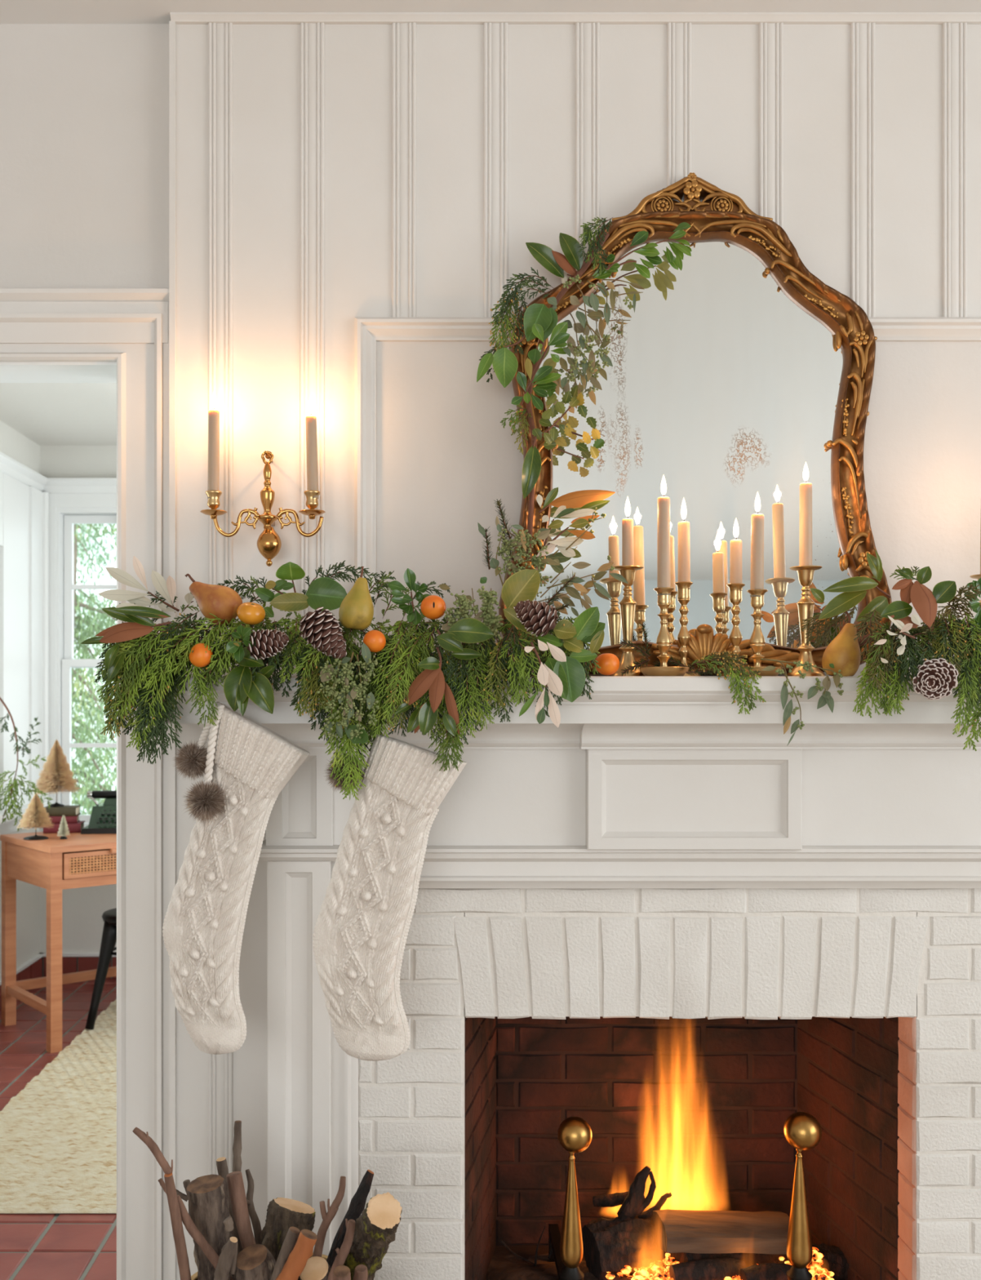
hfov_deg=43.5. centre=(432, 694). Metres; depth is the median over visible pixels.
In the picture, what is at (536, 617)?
pinecone
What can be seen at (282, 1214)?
log
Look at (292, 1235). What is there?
stick
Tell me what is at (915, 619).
sprig
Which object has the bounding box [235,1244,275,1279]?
log
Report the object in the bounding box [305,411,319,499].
taper candle
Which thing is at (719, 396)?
mirror glass
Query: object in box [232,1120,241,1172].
stick
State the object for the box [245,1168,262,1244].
stick
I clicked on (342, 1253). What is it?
stick
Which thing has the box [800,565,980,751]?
evergreen garland
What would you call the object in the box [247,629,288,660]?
pinecone
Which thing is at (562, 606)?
sprig
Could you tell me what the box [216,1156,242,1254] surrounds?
stick
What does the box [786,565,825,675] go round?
candlestick
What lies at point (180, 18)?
trim
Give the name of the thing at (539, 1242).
dry twig
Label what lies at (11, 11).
ceiling
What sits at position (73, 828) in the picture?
book
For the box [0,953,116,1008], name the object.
baseboard
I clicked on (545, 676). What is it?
sprig
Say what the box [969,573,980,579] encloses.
socket
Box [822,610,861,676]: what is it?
pear
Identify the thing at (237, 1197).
stick
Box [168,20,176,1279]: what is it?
trim
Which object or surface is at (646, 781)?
mantelpiece
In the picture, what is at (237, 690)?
sprig
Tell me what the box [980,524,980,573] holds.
taper candle
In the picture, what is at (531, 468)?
leaf
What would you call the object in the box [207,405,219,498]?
taper candle
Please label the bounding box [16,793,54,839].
tree
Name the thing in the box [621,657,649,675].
sprig
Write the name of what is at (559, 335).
sprig
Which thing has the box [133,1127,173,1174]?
stick
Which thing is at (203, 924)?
stocking
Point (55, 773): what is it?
tree
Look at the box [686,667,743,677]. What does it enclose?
sprig
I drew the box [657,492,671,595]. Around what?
taper candle
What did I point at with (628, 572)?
socket
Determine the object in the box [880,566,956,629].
sprig
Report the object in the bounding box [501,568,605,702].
leaves
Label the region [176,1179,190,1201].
stick
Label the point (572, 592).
eucalyptus sprig
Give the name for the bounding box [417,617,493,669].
sprig
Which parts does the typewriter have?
platen knob, carriage lever, board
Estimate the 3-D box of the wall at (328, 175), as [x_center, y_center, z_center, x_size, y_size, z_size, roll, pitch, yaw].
[0.601,-0.016,2.396,5.999,2.573,0.149,0,0,0]
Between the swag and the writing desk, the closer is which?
the swag
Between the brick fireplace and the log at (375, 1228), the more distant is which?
the brick fireplace
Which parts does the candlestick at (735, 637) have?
stem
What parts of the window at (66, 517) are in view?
sash, sash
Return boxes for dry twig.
[500,1240,534,1265]
[534,1222,547,1266]
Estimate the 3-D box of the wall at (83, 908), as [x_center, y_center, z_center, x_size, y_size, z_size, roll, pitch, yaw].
[-0.630,0.076,5.560,2.460,2.388,0.120,0,0,0]
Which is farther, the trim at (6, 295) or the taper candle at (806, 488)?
the trim at (6, 295)
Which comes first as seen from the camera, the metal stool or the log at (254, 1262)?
the log at (254, 1262)
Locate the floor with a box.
[0,978,116,1279]
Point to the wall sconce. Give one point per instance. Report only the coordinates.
(268, 542)
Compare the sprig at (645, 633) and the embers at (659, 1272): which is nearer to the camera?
the sprig at (645, 633)
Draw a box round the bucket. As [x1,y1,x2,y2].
[191,1252,328,1279]
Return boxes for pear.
[185,573,242,626]
[338,566,373,630]
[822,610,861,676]
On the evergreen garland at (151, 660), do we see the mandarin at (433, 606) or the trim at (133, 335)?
the mandarin at (433, 606)
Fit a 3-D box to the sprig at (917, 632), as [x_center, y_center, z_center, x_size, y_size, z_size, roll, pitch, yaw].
[0.812,-0.100,2.047,0.058,0.026,0.018,0,0,-16]
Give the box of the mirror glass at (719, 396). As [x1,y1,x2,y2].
[533,238,859,648]
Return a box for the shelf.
[141,675,980,704]
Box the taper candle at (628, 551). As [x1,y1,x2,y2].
[622,514,634,565]
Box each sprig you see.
[80,605,171,680]
[97,555,193,612]
[223,646,275,715]
[226,624,255,662]
[255,561,346,617]
[316,642,382,743]
[387,568,431,624]
[395,646,459,736]
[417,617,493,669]
[439,583,503,639]
[476,303,557,387]
[477,506,606,560]
[478,524,552,586]
[481,525,493,569]
[494,498,513,539]
[500,530,514,560]
[511,321,569,410]
[519,640,566,727]
[525,225,591,284]
[531,385,604,458]
[536,487,595,558]
[541,525,628,605]
[545,569,577,604]
[546,274,644,335]
[555,602,571,612]
[559,323,613,390]
[591,222,692,279]
[618,639,650,657]
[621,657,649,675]
[639,622,651,658]
[650,657,670,666]
[668,655,695,671]
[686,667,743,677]
[688,649,766,714]
[760,657,804,746]
[764,657,844,712]
[810,549,891,622]
[874,614,921,662]
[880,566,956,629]
[906,628,933,641]
[964,577,980,631]
[969,573,980,669]
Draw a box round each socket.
[613,565,644,586]
[653,586,674,604]
[674,581,693,599]
[726,582,745,603]
[746,589,768,607]
[789,565,822,586]
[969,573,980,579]
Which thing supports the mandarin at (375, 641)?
attached to the evergreen garland at (151, 660)
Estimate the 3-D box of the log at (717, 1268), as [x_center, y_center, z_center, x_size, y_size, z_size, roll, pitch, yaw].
[0.551,1.148,2.439,0.155,0.049,0.050,0,0,-10]
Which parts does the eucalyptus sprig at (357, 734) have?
stem, stem, stem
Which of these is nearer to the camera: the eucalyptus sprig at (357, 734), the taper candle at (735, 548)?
the eucalyptus sprig at (357, 734)
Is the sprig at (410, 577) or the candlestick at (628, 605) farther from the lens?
the candlestick at (628, 605)
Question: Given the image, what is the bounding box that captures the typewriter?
[80,790,116,834]
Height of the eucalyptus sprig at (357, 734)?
0.167 m
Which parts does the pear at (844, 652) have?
stem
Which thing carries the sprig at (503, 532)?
attached to the eucalyptus sprig at (497, 522)
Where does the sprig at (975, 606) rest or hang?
on the evergreen garland at (964, 638)
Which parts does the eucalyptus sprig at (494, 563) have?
stem, stem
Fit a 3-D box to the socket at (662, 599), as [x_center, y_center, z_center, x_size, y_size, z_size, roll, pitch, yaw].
[0.406,-0.172,2.150,0.036,0.030,0.036,0,0,0]
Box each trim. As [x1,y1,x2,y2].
[0,288,168,302]
[0,301,168,1279]
[0,451,116,493]
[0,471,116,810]
[0,800,53,835]
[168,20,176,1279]
[169,12,980,24]
[354,316,980,671]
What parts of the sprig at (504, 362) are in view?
stem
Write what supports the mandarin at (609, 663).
on the mantelpiece
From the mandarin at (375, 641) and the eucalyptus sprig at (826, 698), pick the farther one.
the eucalyptus sprig at (826, 698)
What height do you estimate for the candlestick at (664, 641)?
0.156 m
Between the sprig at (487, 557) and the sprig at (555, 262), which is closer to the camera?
the sprig at (487, 557)
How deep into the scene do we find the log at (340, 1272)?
1.84 m
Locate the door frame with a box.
[0,361,116,382]
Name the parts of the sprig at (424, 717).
stem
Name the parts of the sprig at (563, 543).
stem, stem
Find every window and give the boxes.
[56,507,116,826]
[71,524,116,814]
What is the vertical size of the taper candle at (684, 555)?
0.166 m
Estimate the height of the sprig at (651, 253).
0.104 m
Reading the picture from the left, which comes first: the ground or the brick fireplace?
the ground
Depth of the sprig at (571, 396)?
2.22 m
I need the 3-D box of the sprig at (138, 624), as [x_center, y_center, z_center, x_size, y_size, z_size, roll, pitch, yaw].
[-0.504,-0.084,2.010,0.148,0.122,0.028,0,0,0]
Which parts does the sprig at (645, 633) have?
stem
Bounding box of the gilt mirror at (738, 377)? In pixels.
[498,172,892,675]
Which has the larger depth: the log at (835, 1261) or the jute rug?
the jute rug
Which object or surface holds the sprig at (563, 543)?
attached to the eucalyptus sprig at (497, 522)
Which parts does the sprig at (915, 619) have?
stem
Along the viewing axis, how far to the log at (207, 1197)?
1.94 m
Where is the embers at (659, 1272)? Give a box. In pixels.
[605,1247,834,1279]
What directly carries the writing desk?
on the floor
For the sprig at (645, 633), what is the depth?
2.21 m
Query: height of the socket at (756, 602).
0.030 m
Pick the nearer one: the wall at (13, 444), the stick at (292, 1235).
the stick at (292, 1235)
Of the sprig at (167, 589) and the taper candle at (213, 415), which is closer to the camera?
the sprig at (167, 589)
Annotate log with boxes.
[186,1174,235,1279]
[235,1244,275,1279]
[259,1197,315,1279]
[299,1256,330,1279]
[333,1265,351,1279]
[343,1191,402,1279]
[353,1264,368,1279]
[582,1213,666,1279]
[652,1209,789,1254]
[669,1257,746,1279]
[670,1243,848,1279]
[740,1262,791,1279]
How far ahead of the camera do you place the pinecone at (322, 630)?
2.00 m
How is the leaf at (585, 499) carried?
attached to the swag
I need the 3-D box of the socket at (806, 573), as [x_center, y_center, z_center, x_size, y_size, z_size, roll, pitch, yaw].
[0.670,-0.212,2.198,0.056,0.034,0.056,0,0,0]
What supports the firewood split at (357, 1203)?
in the bucket
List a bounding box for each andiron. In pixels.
[548,1116,592,1279]
[783,1111,822,1279]
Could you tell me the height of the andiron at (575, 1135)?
0.440 m
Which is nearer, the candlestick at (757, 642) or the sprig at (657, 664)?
the candlestick at (757, 642)
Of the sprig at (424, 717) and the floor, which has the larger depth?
the floor
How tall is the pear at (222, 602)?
0.089 m
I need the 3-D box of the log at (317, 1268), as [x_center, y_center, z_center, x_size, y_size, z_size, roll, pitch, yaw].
[-0.177,1.047,1.954,0.056,0.342,0.159,0,0,0]
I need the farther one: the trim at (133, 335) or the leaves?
the trim at (133, 335)
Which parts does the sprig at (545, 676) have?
stem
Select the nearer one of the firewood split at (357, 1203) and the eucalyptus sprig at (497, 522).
the firewood split at (357, 1203)
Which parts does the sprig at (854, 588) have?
stem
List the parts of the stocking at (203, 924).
cord, cord, cord, cord, knitted leg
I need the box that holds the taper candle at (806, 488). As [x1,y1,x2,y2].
[799,478,812,565]
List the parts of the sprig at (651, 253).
stem, stem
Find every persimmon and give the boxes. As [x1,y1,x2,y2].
[236,602,265,624]
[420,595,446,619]
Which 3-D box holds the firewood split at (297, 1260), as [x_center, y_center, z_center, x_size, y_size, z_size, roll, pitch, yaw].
[-0.260,1.012,1.875,0.182,0.408,0.041,0,0,24]
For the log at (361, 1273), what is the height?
0.334 m
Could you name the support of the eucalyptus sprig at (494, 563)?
attached to the swag
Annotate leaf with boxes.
[521,435,542,498]
[538,489,615,513]
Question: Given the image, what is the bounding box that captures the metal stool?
[84,907,116,1030]
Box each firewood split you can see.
[275,1229,317,1279]
[326,1169,373,1268]
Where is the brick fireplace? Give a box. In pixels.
[358,888,980,1279]
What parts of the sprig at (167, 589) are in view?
stem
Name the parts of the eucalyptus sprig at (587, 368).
stem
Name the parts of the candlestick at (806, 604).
stem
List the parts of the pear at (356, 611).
stem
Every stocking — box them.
[162,701,310,1054]
[312,733,466,1061]
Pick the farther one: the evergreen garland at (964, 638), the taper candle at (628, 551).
the taper candle at (628, 551)
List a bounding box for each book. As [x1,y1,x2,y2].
[43,821,84,833]
[44,804,80,816]
[48,814,79,823]
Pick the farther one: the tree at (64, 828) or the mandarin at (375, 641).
the tree at (64, 828)
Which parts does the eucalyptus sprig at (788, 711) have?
stem, stem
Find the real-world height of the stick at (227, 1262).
0.420 m
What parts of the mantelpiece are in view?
casing, architrave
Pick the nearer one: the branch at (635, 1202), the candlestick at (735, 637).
the candlestick at (735, 637)
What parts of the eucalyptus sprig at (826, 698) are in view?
stem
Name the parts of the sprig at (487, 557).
stem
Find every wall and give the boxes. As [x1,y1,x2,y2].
[0,22,980,1279]
[0,420,39,978]
[40,445,116,953]
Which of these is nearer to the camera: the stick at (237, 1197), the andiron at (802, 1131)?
the stick at (237, 1197)
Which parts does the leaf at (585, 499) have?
stem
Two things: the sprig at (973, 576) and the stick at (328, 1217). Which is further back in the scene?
the sprig at (973, 576)
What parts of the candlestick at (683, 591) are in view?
stem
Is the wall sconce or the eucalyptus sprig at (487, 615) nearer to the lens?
the eucalyptus sprig at (487, 615)
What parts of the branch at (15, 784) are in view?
stem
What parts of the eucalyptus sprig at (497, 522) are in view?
stem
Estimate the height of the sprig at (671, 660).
0.031 m
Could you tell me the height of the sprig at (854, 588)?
0.124 m
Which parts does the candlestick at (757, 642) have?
stem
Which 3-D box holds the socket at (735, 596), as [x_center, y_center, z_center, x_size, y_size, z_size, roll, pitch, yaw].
[0.548,-0.183,2.212,0.033,0.034,0.033,0,0,0]
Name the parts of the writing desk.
leg, panel, leg, drawer rail, drawer, panel, drawer rail, drawer rail, drawer pull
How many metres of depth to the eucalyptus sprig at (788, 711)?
2.09 m
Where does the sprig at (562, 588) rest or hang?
attached to the evergreen garland at (151, 660)
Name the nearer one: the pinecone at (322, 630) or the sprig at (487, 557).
the pinecone at (322, 630)
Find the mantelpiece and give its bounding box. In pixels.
[141,675,980,1255]
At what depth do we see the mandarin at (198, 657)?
2.02 m
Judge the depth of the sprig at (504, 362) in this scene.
2.22 m
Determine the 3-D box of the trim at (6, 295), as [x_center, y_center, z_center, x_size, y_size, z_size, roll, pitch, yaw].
[-1.058,-0.758,2.335,1.122,0.022,0.030,0,0,0]
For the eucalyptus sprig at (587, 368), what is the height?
0.125 m
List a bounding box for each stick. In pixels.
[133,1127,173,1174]
[157,1173,191,1279]
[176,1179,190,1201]
[177,1195,233,1279]
[213,1216,237,1279]
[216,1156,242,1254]
[226,1171,255,1249]
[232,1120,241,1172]
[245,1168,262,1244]
[270,1226,300,1279]
[312,1176,346,1257]
[327,1218,355,1279]
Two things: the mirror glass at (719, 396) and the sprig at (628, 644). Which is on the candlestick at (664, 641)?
the sprig at (628, 644)
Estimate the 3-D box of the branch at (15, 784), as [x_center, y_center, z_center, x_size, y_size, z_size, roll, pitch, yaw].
[-1.585,0.237,4.690,0.274,0.571,0.039,0,0,5]
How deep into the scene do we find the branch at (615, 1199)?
2.58 m
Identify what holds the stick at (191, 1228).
in the bucket
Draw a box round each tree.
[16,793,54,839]
[34,739,79,806]
[57,814,71,839]
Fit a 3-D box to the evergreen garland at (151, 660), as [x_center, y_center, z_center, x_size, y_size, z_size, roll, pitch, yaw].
[-0.142,-0.029,2.087,0.858,0.410,0.190,0,0,0]
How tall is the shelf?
0.048 m
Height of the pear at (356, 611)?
0.106 m
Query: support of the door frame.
in the wall at (328, 175)
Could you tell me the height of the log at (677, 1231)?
0.080 m
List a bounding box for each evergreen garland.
[94,560,600,800]
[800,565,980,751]
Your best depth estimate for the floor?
2.96 m
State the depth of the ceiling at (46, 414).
4.86 m
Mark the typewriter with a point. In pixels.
(103, 820)
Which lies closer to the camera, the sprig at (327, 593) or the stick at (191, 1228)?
the stick at (191, 1228)
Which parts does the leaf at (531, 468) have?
stem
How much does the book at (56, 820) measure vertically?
0.028 m
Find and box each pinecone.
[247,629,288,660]
[298,606,346,658]
[513,600,558,636]
[912,655,958,700]
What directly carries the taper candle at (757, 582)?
on the candlestick at (757, 642)
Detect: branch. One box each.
[0,697,53,831]
[592,1191,628,1207]
[617,1165,671,1218]
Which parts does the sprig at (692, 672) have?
stem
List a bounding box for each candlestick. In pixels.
[608,565,644,675]
[639,586,689,675]
[674,581,701,675]
[718,582,745,675]
[739,589,783,675]
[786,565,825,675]
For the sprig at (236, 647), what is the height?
0.062 m
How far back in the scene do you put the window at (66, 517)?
5.53 m
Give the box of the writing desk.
[0,831,116,1053]
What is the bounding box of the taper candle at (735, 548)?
[729,535,742,591]
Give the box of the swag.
[479,216,613,560]
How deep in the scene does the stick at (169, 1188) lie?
1.88 m
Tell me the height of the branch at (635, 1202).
0.120 m
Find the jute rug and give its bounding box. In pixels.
[0,998,116,1213]
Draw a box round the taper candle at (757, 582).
[750,509,764,597]
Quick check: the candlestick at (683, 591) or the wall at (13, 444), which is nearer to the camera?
the candlestick at (683, 591)
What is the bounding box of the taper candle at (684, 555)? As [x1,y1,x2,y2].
[678,516,690,589]
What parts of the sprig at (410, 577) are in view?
stem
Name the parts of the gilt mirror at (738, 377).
knob, knob, knob, knob, knob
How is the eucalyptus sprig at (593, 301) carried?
attached to the swag
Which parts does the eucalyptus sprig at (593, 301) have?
stem, stem, stem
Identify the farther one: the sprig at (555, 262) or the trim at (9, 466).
the trim at (9, 466)
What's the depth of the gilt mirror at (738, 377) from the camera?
2.29 m
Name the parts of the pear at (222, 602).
stem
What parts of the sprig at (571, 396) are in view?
stem, stem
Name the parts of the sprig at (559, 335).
stem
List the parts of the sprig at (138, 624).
stem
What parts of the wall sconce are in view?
arm, arm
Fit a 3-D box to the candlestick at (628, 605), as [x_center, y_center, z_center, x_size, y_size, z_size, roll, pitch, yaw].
[0.351,-0.131,2.198,0.067,0.197,0.067,0,0,0]
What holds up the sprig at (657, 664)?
on the mantelpiece
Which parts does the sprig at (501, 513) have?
stem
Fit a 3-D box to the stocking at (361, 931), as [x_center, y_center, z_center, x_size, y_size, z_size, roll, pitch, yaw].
[-0.071,0.341,2.072,0.262,0.554,0.084,0,0,0]
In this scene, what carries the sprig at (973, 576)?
on the mantelpiece
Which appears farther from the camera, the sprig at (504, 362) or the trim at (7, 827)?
the trim at (7, 827)
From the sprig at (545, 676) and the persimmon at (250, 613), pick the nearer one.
the sprig at (545, 676)
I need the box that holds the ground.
[71,791,102,814]
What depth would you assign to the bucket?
2.04 m
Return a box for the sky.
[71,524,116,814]
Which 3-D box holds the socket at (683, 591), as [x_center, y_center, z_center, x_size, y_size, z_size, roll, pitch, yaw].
[0.454,-0.186,2.212,0.033,0.034,0.033,0,0,0]
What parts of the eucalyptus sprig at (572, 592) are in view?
stem, stem, stem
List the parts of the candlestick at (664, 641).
stem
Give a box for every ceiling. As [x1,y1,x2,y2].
[0,0,980,23]
[0,382,116,445]
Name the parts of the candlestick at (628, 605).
stem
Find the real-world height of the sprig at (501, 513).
0.074 m
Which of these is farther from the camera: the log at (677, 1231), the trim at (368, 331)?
the log at (677, 1231)
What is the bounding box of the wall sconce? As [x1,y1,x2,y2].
[200,450,325,566]
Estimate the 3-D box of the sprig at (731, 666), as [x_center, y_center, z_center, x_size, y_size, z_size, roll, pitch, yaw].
[0.506,-0.022,2.098,0.126,0.111,0.041,0,0,0]
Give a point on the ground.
(73, 792)
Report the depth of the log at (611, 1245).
2.48 m
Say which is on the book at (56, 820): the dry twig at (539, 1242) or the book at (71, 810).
the book at (71, 810)
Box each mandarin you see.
[189,643,213,666]
[363,630,386,652]
[595,653,619,675]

